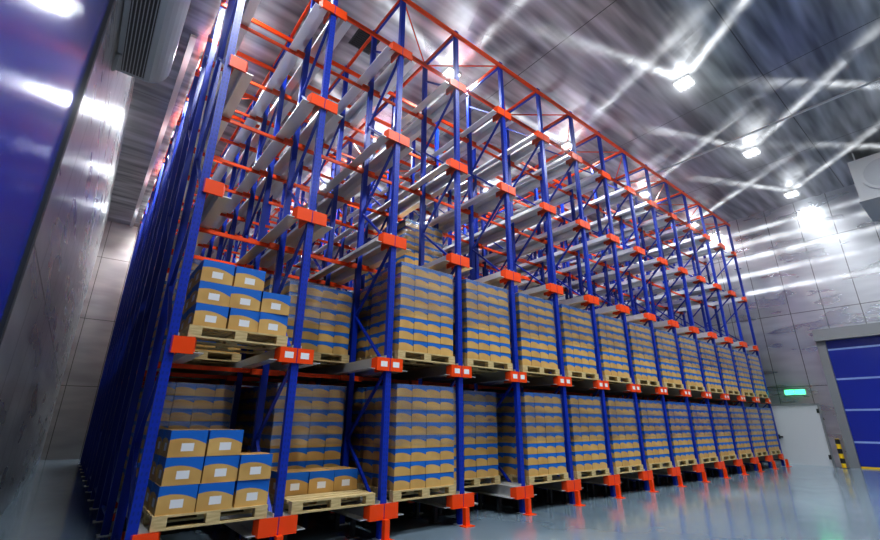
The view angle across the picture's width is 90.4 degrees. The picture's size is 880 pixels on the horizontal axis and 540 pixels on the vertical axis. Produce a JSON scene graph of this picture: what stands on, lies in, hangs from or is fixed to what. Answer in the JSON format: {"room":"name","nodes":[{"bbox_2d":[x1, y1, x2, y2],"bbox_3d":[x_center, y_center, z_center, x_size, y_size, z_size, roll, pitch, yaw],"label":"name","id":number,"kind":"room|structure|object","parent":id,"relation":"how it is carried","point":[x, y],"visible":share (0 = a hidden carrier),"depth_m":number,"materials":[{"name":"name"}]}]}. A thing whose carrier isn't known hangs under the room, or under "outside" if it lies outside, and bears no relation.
{"room":"warehouse","nodes":[
{"label":"warehouse","id":0,"kind":"room"},
{"bbox_2d":[0,0,134,516],"bbox_3d":[-7.566,-0.958,9.206,0.200,10.900,29.200,15,-24,-36],"label":"wall","id":1,"kind":"structure","parent":0,"point":[35,348],"depth_m":6.50,"materials":[{"name":"metal"}]},
{"bbox_2d":[0,0,115,345],"bbox_3d":[-1.742,-1.078,1.951,0.240,6.400,4.350,15,-24,-36],"label":"door","id":2,"kind":"structure","parent":1,"relation":"in","point":[49,49],"depth_m":2.72,"materials":[{"name":"blue metal"}]},
{"bbox_2d":[111,0,190,82],"bbox_3d":[-2.364,-3.940,4.140,0.652,1.000,6.900,15,-24,-36],"label":"air conditioner","id":3,"kind":"object","parent":1,"relation":"attached to","point":[151,30],"visible":1,"depth_m":5.91,"materials":[{"name":"grey metal"}]},
{"bbox_2d":[40,220,352,459],"bbox_3d":[-7.255,5.207,26.905,23.800,10.900,0.200,15,-24,-36],"label":"wall","id":4,"kind":"structure","parent":0,"point":[72,413],"depth_m":19.96,"materials":[{"name":"metal"}]},
{"bbox_2d":[0,459,879,539],"bbox_3d":[1.757,6.793,14.478,24.400,0.200,29.200,15,-24,-36],"label":"floor","id":5,"kind":"structure","parent":0,"point":[796,502],"depth_m":7.86,"materials":[{"name":"grey concrete"}]},
{"bbox_2d":[78,0,791,539],"bbox_3d":[-0.198,2.582,18.373,21.200,10.300,17.110,15,-24,-36],"label":"rack","id":6,"kind":"object","parent":5,"relation":"on","point":[221,79],"visible":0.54,"depth_m":9.87,"materials":[{"name":"blue metal"}]},
{"bbox_2d":[119,388,142,490],"bbox_3d":[-4.891,3.011,7.916,1.200,1.668,1.000,15,-24,-36],"label":"load","id":7,"kind":"object","parent":6,"relation":"on","point":[140,396],"visible":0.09,"depth_m":7.58,"materials":[{"name":"brown cardboard"}]},
{"bbox_2d":[169,371,190,378],"bbox_3d":[-6.239,1.713,10.149,1.200,1.478,1.000,15,-24,-36],"label":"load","id":8,"kind":"object","parent":6,"relation":"on","point":[179,371],"visible":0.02,"depth_m":10.14,"materials":[{"name":"brown wood"}]},
{"bbox_2d":[149,281,217,371],"bbox_3d":[-4.884,1.075,8.590,1.200,1.668,1.000,15,-24,-36],"label":"load","id":9,"kind":"object","parent":6,"relation":"on","point":[157,319],"visible":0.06,"depth_m":8.39,"materials":[{"name":"brown cardboard"}]},
{"bbox_2d":[135,382,234,483],"bbox_3d":[-4.214,2.737,7.121,1.200,1.668,1.000,15,-24,-36],"label":"load","id":10,"kind":"object","parent":6,"relation":"on","point":[186,405],"visible":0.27,"depth_m":6.94,"materials":[{"name":"brown cardboard"}]},
{"bbox_2d":[162,257,241,366],"bbox_3d":[-4.206,0.801,7.795,1.200,1.668,1.000,15,-24,-36],"label":"load","id":11,"kind":"object","parent":6,"relation":"on","point":[224,358],"visible":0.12,"depth_m":7.44,"materials":[{"name":"brown wood"}]},
{"bbox_2d":[141,429,272,532],"bbox_3d":[-2.860,2.506,5.420,1.200,0.997,1.000,15,-24,-36],"label":"load","id":12,"kind":"object","parent":6,"relation":"on","point":[204,474],"visible":0.93,"depth_m":5.03,"materials":[{"name":"brown cardboard"}]},
{"bbox_2d":[179,259,290,354],"bbox_3d":[-2.852,0.570,6.094,1.200,0.997,1.000,15,-24,-36],"label":"load","id":13,"kind":"object","parent":6,"relation":"on","point":[227,305],"visible":0.84,"depth_m":5.73,"materials":[{"name":"brown cardboard"}]},
{"bbox_2d":[235,387,269,452],"bbox_3d":[-3.046,3.051,8.008,1.200,1.668,1.000,15,-24,-36],"label":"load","id":14,"kind":"object","parent":6,"relation":"on","point":[247,402],"visible":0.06,"depth_m":7.63,"materials":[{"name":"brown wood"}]},
{"bbox_2d":[246,275,327,372],"bbox_3d":[-3.038,1.115,8.682,1.200,1.668,1.000,15,-24,-36],"label":"load","id":15,"kind":"object","parent":6,"relation":"on","point":[268,283],"visible":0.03,"depth_m":8.36,"materials":[{"name":"brown wood"}]},
{"bbox_2d":[250,383,344,491],"bbox_3d":[-2.368,2.777,7.213,1.200,1.668,1.000,15,-24,-36],"label":"load","id":16,"kind":"object","parent":6,"relation":"on","point":[317,425],"visible":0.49,"depth_m":6.93,"materials":[{"name":"brown cardboard"}]},
{"bbox_2d":[276,280,351,367],"bbox_3d":[-2.361,1.020,7.824,1.200,1.288,1.000,15,-24,-36],"label":"load","id":17,"kind":"object","parent":6,"relation":"on","point":[327,314],"visible":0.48,"depth_m":7.54,"materials":[{"name":"brown cardboard"}]},
{"bbox_2d":[269,466,374,514],"bbox_3d":[-1.693,3.088,6.214,1.200,0.427,1.000,15,-24,-36],"label":"load","id":18,"kind":"object","parent":6,"relation":"on","point":[316,486],"visible":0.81,"depth_m":6.12,"materials":[{"name":"brown cardboard"}]},
{"bbox_2d":[340,388,372,490],"bbox_3d":[-1.200,3.090,8.100,1.200,1.668,1.000,15,-24,-36],"label":"load","id":19,"kind":"object","parent":6,"relation":"on","point":[359,395],"visible":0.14,"depth_m":7.56,"materials":[{"name":"brown cardboard"}]},
{"bbox_2d":[364,232,382,288],"bbox_3d":[-1.371,0.033,11.942,1.200,1.668,1.000,15,-24,-36],"label":"load","id":20,"kind":"object","parent":6,"relation":"on","point":[368,278],"visible":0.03,"depth_m":11.58,"materials":[{"name":"brown cardboard"}]},
{"bbox_2d":[339,287,417,370],"bbox_3d":[-1.193,1.244,8.743,1.200,1.478,1.000,15,-24,-36],"label":"load","id":21,"kind":"object","parent":6,"relation":"on","point":[362,350],"visible":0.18,"depth_m":8.18,"materials":[{"name":"brown cardboard"}]},
{"bbox_2d":[359,384,455,501],"bbox_3d":[-0.523,2.816,7.305,1.200,1.668,1.000,15,-24,-36],"label":"load","id":22,"kind":"object","parent":6,"relation":"on","point":[421,424],"visible":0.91,"depth_m":6.94,"materials":[{"name":"brown cardboard"}]},
{"bbox_2d":[367,262,454,368],"bbox_3d":[-0.515,0.880,7.979,1.200,1.668,1.000,15,-24,-36],"label":"load","id":23,"kind":"object","parent":6,"relation":"on","point":[423,297],"visible":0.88,"depth_m":7.63,"materials":[{"name":"brown cardboard"}]},
{"bbox_2d":[383,219,441,269],"bbox_3d":[-0.694,-0.241,11.147,1.200,1.668,1.000,15,-24,-36],"label":"load","id":24,"kind":"object","parent":6,"relation":"on","point":[408,229],"visible":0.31,"depth_m":10.80,"materials":[{"name":"brown cardboard"}]},
{"bbox_2d":[440,279,512,374],"bbox_3d":[0.653,1.194,8.866,1.200,1.668,1.000,15,-24,-36],"label":"load","id":25,"kind":"object","parent":6,"relation":"on","point":[485,317],"visible":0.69,"depth_m":8.47,"materials":[{"name":"brown cardboard"}]},
{"bbox_2d":[452,390,500,487],"bbox_3d":[0.363,3.244,8.524,1.200,1.668,1.000,15,-24,-36],"label":"load","id":26,"kind":"object","parent":6,"relation":"on","point":[479,408],"visible":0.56,"depth_m":8.22,"materials":[{"name":"brown cardboard"}]},
{"bbox_2d":[506,288,523,294],"bbox_3d":[2.623,1.562,16.286,1.200,1.668,1.000,15,-24,-36],"label":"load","id":27,"kind":"object","parent":6,"relation":"on","point":[519,289],"visible":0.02,"depth_m":16.15,"materials":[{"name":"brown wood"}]},
{"bbox_2d":[497,293,559,378],"bbox_3d":[1.821,1.508,9.754,1.200,1.668,1.000,15,-24,-36],"label":"load","id":28,"kind":"object","parent":6,"relation":"on","point":[536,340],"visible":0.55,"depth_m":9.35,"materials":[{"name":"brown cardboard"}]},
{"bbox_2d":[491,392,568,484],"bbox_3d":[1.813,3.443,9.079,1.200,1.668,1.000,15,-24,-36],"label":"load","id":29,"kind":"object","parent":6,"relation":"on","point":[541,413],"visible":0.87,"depth_m":8.71,"materials":[{"name":"brown cardboard"}]},
{"bbox_2d":[533,304,598,381],"bbox_3d":[2.989,1.821,10.641,1.200,1.668,1.000,15,-24,-36],"label":"load","id":30,"kind":"object","parent":6,"relation":"on","point":[579,359],"visible":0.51,"depth_m":10.24,"materials":[{"name":"brown cardboard"}]},
{"bbox_2d":[560,395,609,478],"bbox_3d":[2.982,3.757,9.967,1.200,1.668,1.000,15,-24,-36],"label":"load","id":31,"kind":"object","parent":6,"relation":"on","point":[588,450],"visible":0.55,"depth_m":9.56,"materials":[{"name":"brown cardboard"}]},
{"bbox_2d":[571,314,631,384],"bbox_3d":[4.157,2.135,11.528,1.200,1.668,1.000,15,-24,-36],"label":"load","id":32,"kind":"object","parent":6,"relation":"on","point":[612,347],"visible":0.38,"depth_m":11.13,"materials":[{"name":"brown cardboard"}]},
{"bbox_2d":[600,398,643,473],"bbox_3d":[4.150,4.071,10.854,1.200,1.668,1.000,15,-24,-36],"label":"load","id":33,"kind":"object","parent":6,"relation":"on","point":[625,450],"visible":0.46,"depth_m":10.45,"materials":[{"name":"brown cardboard"}]},
{"bbox_2d":[622,322,659,387],"bbox_3d":[5.325,2.449,12.415,1.200,1.668,1.000,15,-24,-36],"label":"load","id":34,"kind":"object","parent":6,"relation":"on","point":[642,354],"visible":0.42,"depth_m":12.02,"materials":[{"name":"brown cardboard"}]},
{"bbox_2d":[633,400,672,469],"bbox_3d":[5.318,4.385,11.741,1.200,1.668,1.000,15,-24,-36],"label":"load","id":35,"kind":"object","parent":6,"relation":"on","point":[656,448],"visible":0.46,"depth_m":11.34,"materials":[{"name":"brown cardboard"}]},
{"bbox_2d":[650,329,683,389],"bbox_3d":[6.494,2.762,13.303,1.200,1.668,1.000,15,-24,-36],"label":"load","id":36,"kind":"object","parent":6,"relation":"on","point":[665,342],"visible":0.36,"depth_m":12.90,"materials":[{"name":"brown cardboard"}]},
{"bbox_2d":[662,402,696,466],"bbox_3d":[6.486,4.698,12.628,1.200,1.668,1.000,15,-24,-36],"label":"load","id":37,"kind":"object","parent":6,"relation":"on","point":[680,433],"visible":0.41,"depth_m":12.22,"materials":[{"name":"brown cardboard"}]},
{"bbox_2d":[669,335,704,391],"bbox_3d":[7.662,3.076,14.190,1.200,1.668,1.000,15,-24,-36],"label":"load","id":38,"kind":"object","parent":6,"relation":"on","point":[687,347],"visible":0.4,"depth_m":13.78,"materials":[{"name":"brown cardboard"}]},
{"bbox_2d":[688,403,718,463],"bbox_3d":[7.654,5.012,13.516,1.200,1.668,1.000,15,-24,-36],"label":"load","id":39,"kind":"object","parent":6,"relation":"on","point":[703,434],"visible":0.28,"depth_m":13.11,"materials":[{"name":"brown cardboard"}]},
{"bbox_2d":[691,341,723,393],"bbox_3d":[8.830,3.389,15.077,1.200,1.668,1.000,15,-24,-36],"label":"load","id":40,"kind":"object","parent":6,"relation":"on","point":[707,353],"visible":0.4,"depth_m":14.67,"materials":[{"name":"brown cardboard"}]},
{"bbox_2d":[710,404,736,460],"bbox_3d":[8.822,5.325,14.403,1.200,1.668,1.000,15,-24,-36],"label":"load","id":41,"kind":"object","parent":6,"relation":"on","point":[719,413],"visible":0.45,"depth_m":14.00,"materials":[{"name":"brown cardboard"}]},
{"bbox_2d":[716,345,739,394],"bbox_3d":[9.998,3.703,15.964,1.200,1.668,1.000,15,-24,-36],"label":"load","id":42,"kind":"object","parent":6,"relation":"on","point":[724,355],"visible":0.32,"depth_m":15.57,"materials":[{"name":"brown cardboard"}]},
{"bbox_2d":[728,406,753,458],"bbox_3d":[9.990,5.639,15.290,1.200,1.668,1.000,15,-24,-36],"label":"load","id":43,"kind":"object","parent":6,"relation":"on","point":[742,441],"visible":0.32,"depth_m":14.89,"materials":[{"name":"brown cardboard"}]},
{"bbox_2d":[729,350,754,396],"bbox_3d":[11.166,4.017,16.852,1.200,1.668,1.000,15,-24,-36],"label":"load","id":44,"kind":"object","parent":6,"relation":"on","point":[744,379],"visible":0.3,"depth_m":16.45,"materials":[{"name":"brown cardboard"}]},
{"bbox_2d":[745,407,767,456],"bbox_3d":[11.158,5.953,16.177,1.200,1.668,1.000,15,-24,-36],"label":"load","id":45,"kind":"object","parent":6,"relation":"on","point":[757,438],"visible":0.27,"depth_m":15.77,"materials":[{"name":"brown cardboard"}]},
{"bbox_2d":[747,353,767,397],"bbox_3d":[12.334,4.330,17.739,1.200,1.668,1.000,15,-24,-36],"label":"load","id":46,"kind":"object","parent":6,"relation":"on","point":[760,390],"visible":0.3,"depth_m":17.34,"materials":[{"name":"brown cardboard"}]},
{"bbox_2d":[759,408,780,454],"bbox_3d":[12.326,6.266,17.065,1.200,1.668,1.000,15,-24,-36],"label":"load","id":47,"kind":"object","parent":6,"relation":"on","point":[766,416],"visible":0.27,"depth_m":16.66,"materials":[{"name":"brown cardboard"}]},
{"bbox_2d":[835,439,848,468],"bbox_3d":[14.940,6.834,16.298,0.240,1.020,0.240,15,-24,-36],"label":"bollard","id":48,"kind":"object","parent":5,"relation":"on","point":[837,441],"visible":1,"depth_m":16.25,"materials":[{"name":"yellow"}]},
{"bbox_2d":[107,0,879,279],"bbox_3d":[1.799,-3.652,18.115,24.400,0.280,29.200,15,-24,-36],"label":"ceiling","id":49,"kind":"structure","parent":0,"point":[771,61],"depth_m":12.83,"materials":[{"name":"metal"}]},
{"bbox_2d":[348,28,379,54],"bbox_3d":[-1.956,-5.933,11.355,0.620,0.045,0.620,15,-24,-36],"label":"ceiling vent","id":50,"kind":"object","parent":49,"relation":"in","point":[360,37],"depth_m":11.33,"materials":[{"name":"black metal"}]},
{"bbox_2d":[142,56,799,226],"bbox_3d":[1.751,-3.443,18.274,21.440,0.170,24.440,15,-24,-36],"label":"lamps","id":51,"kind":"object","parent":49,"relation":"attached to","point":[686,80],"depth_m":15.26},
{"bbox_2d":[560,78,879,213],"bbox_3d":[5.467,-2.587,20.873,0.080,0.050,28.600,15,-24,-36],"label":"conduit","id":52,"kind":"object","parent":49,"relation":"attached to","point":[878,79],"depth_m":14.64,"materials":[{"name":"grey metal"}]},
{"bbox_2d":[847,152,879,221],"bbox_3d":[16.815,-3.482,15.266,2.595,1.960,3.330,15,-24,-36],"label":"air conditioner","id":53,"kind":"object","parent":49,"relation":"hanging from","point":[865,171],"visible":1,"depth_m":15.45,"materials":[{"name":"white metal"}]},
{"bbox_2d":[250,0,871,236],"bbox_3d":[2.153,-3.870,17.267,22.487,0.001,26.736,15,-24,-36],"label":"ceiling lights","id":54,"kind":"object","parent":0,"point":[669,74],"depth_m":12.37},
{"bbox_2d":[499,184,879,467],"bbox_3d":[11.123,4.061,23.401,0.200,10.900,29.200,15,-24,-36],"label":"wall","id":55,"kind":"structure","parent":0,"point":[838,253],"depth_m":18.66,"materials":[{"name":"metal"}]},
{"bbox_2d":[713,225,809,293],"bbox_3d":[16.255,-1.115,18.285,0.001,3.390,11.000,15,-24,-36],"label":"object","id":56,"kind":"structure","parent":55,"relation":"attached to","point":[768,253],"depth_m":19.95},
{"bbox_2d":[783,388,806,395],"bbox_3d":[14.704,5.061,18.114,0.060,0.280,0.770,15,-24,-36],"label":"exit sign","id":57,"kind":"object","parent":55,"relation":"attached to","point":[799,391],"visible":1,"depth_m":18.08,"materials":[{"name":"green plastic"}]},
{"bbox_2d":[767,403,835,466],"bbox_3d":[14.562,6.633,17.702,0.110,2.320,1.740,15,-24,-36],"label":"door","id":58,"kind":"structure","parent":55,"relation":"in","point":[801,429],"depth_m":17.62,"materials":[{"name":"white metal"}]},
{"bbox_2d":[811,322,879,468],"bbox_3d":[16.642,4.397,15.560,0.340,5.150,4.260,15,-24,-36],"label":"door","id":59,"kind":"structure","parent":55,"relation":"in","point":[849,355],"depth_m":16.67,"materials":[{"name":"blue metal"}]}
]}

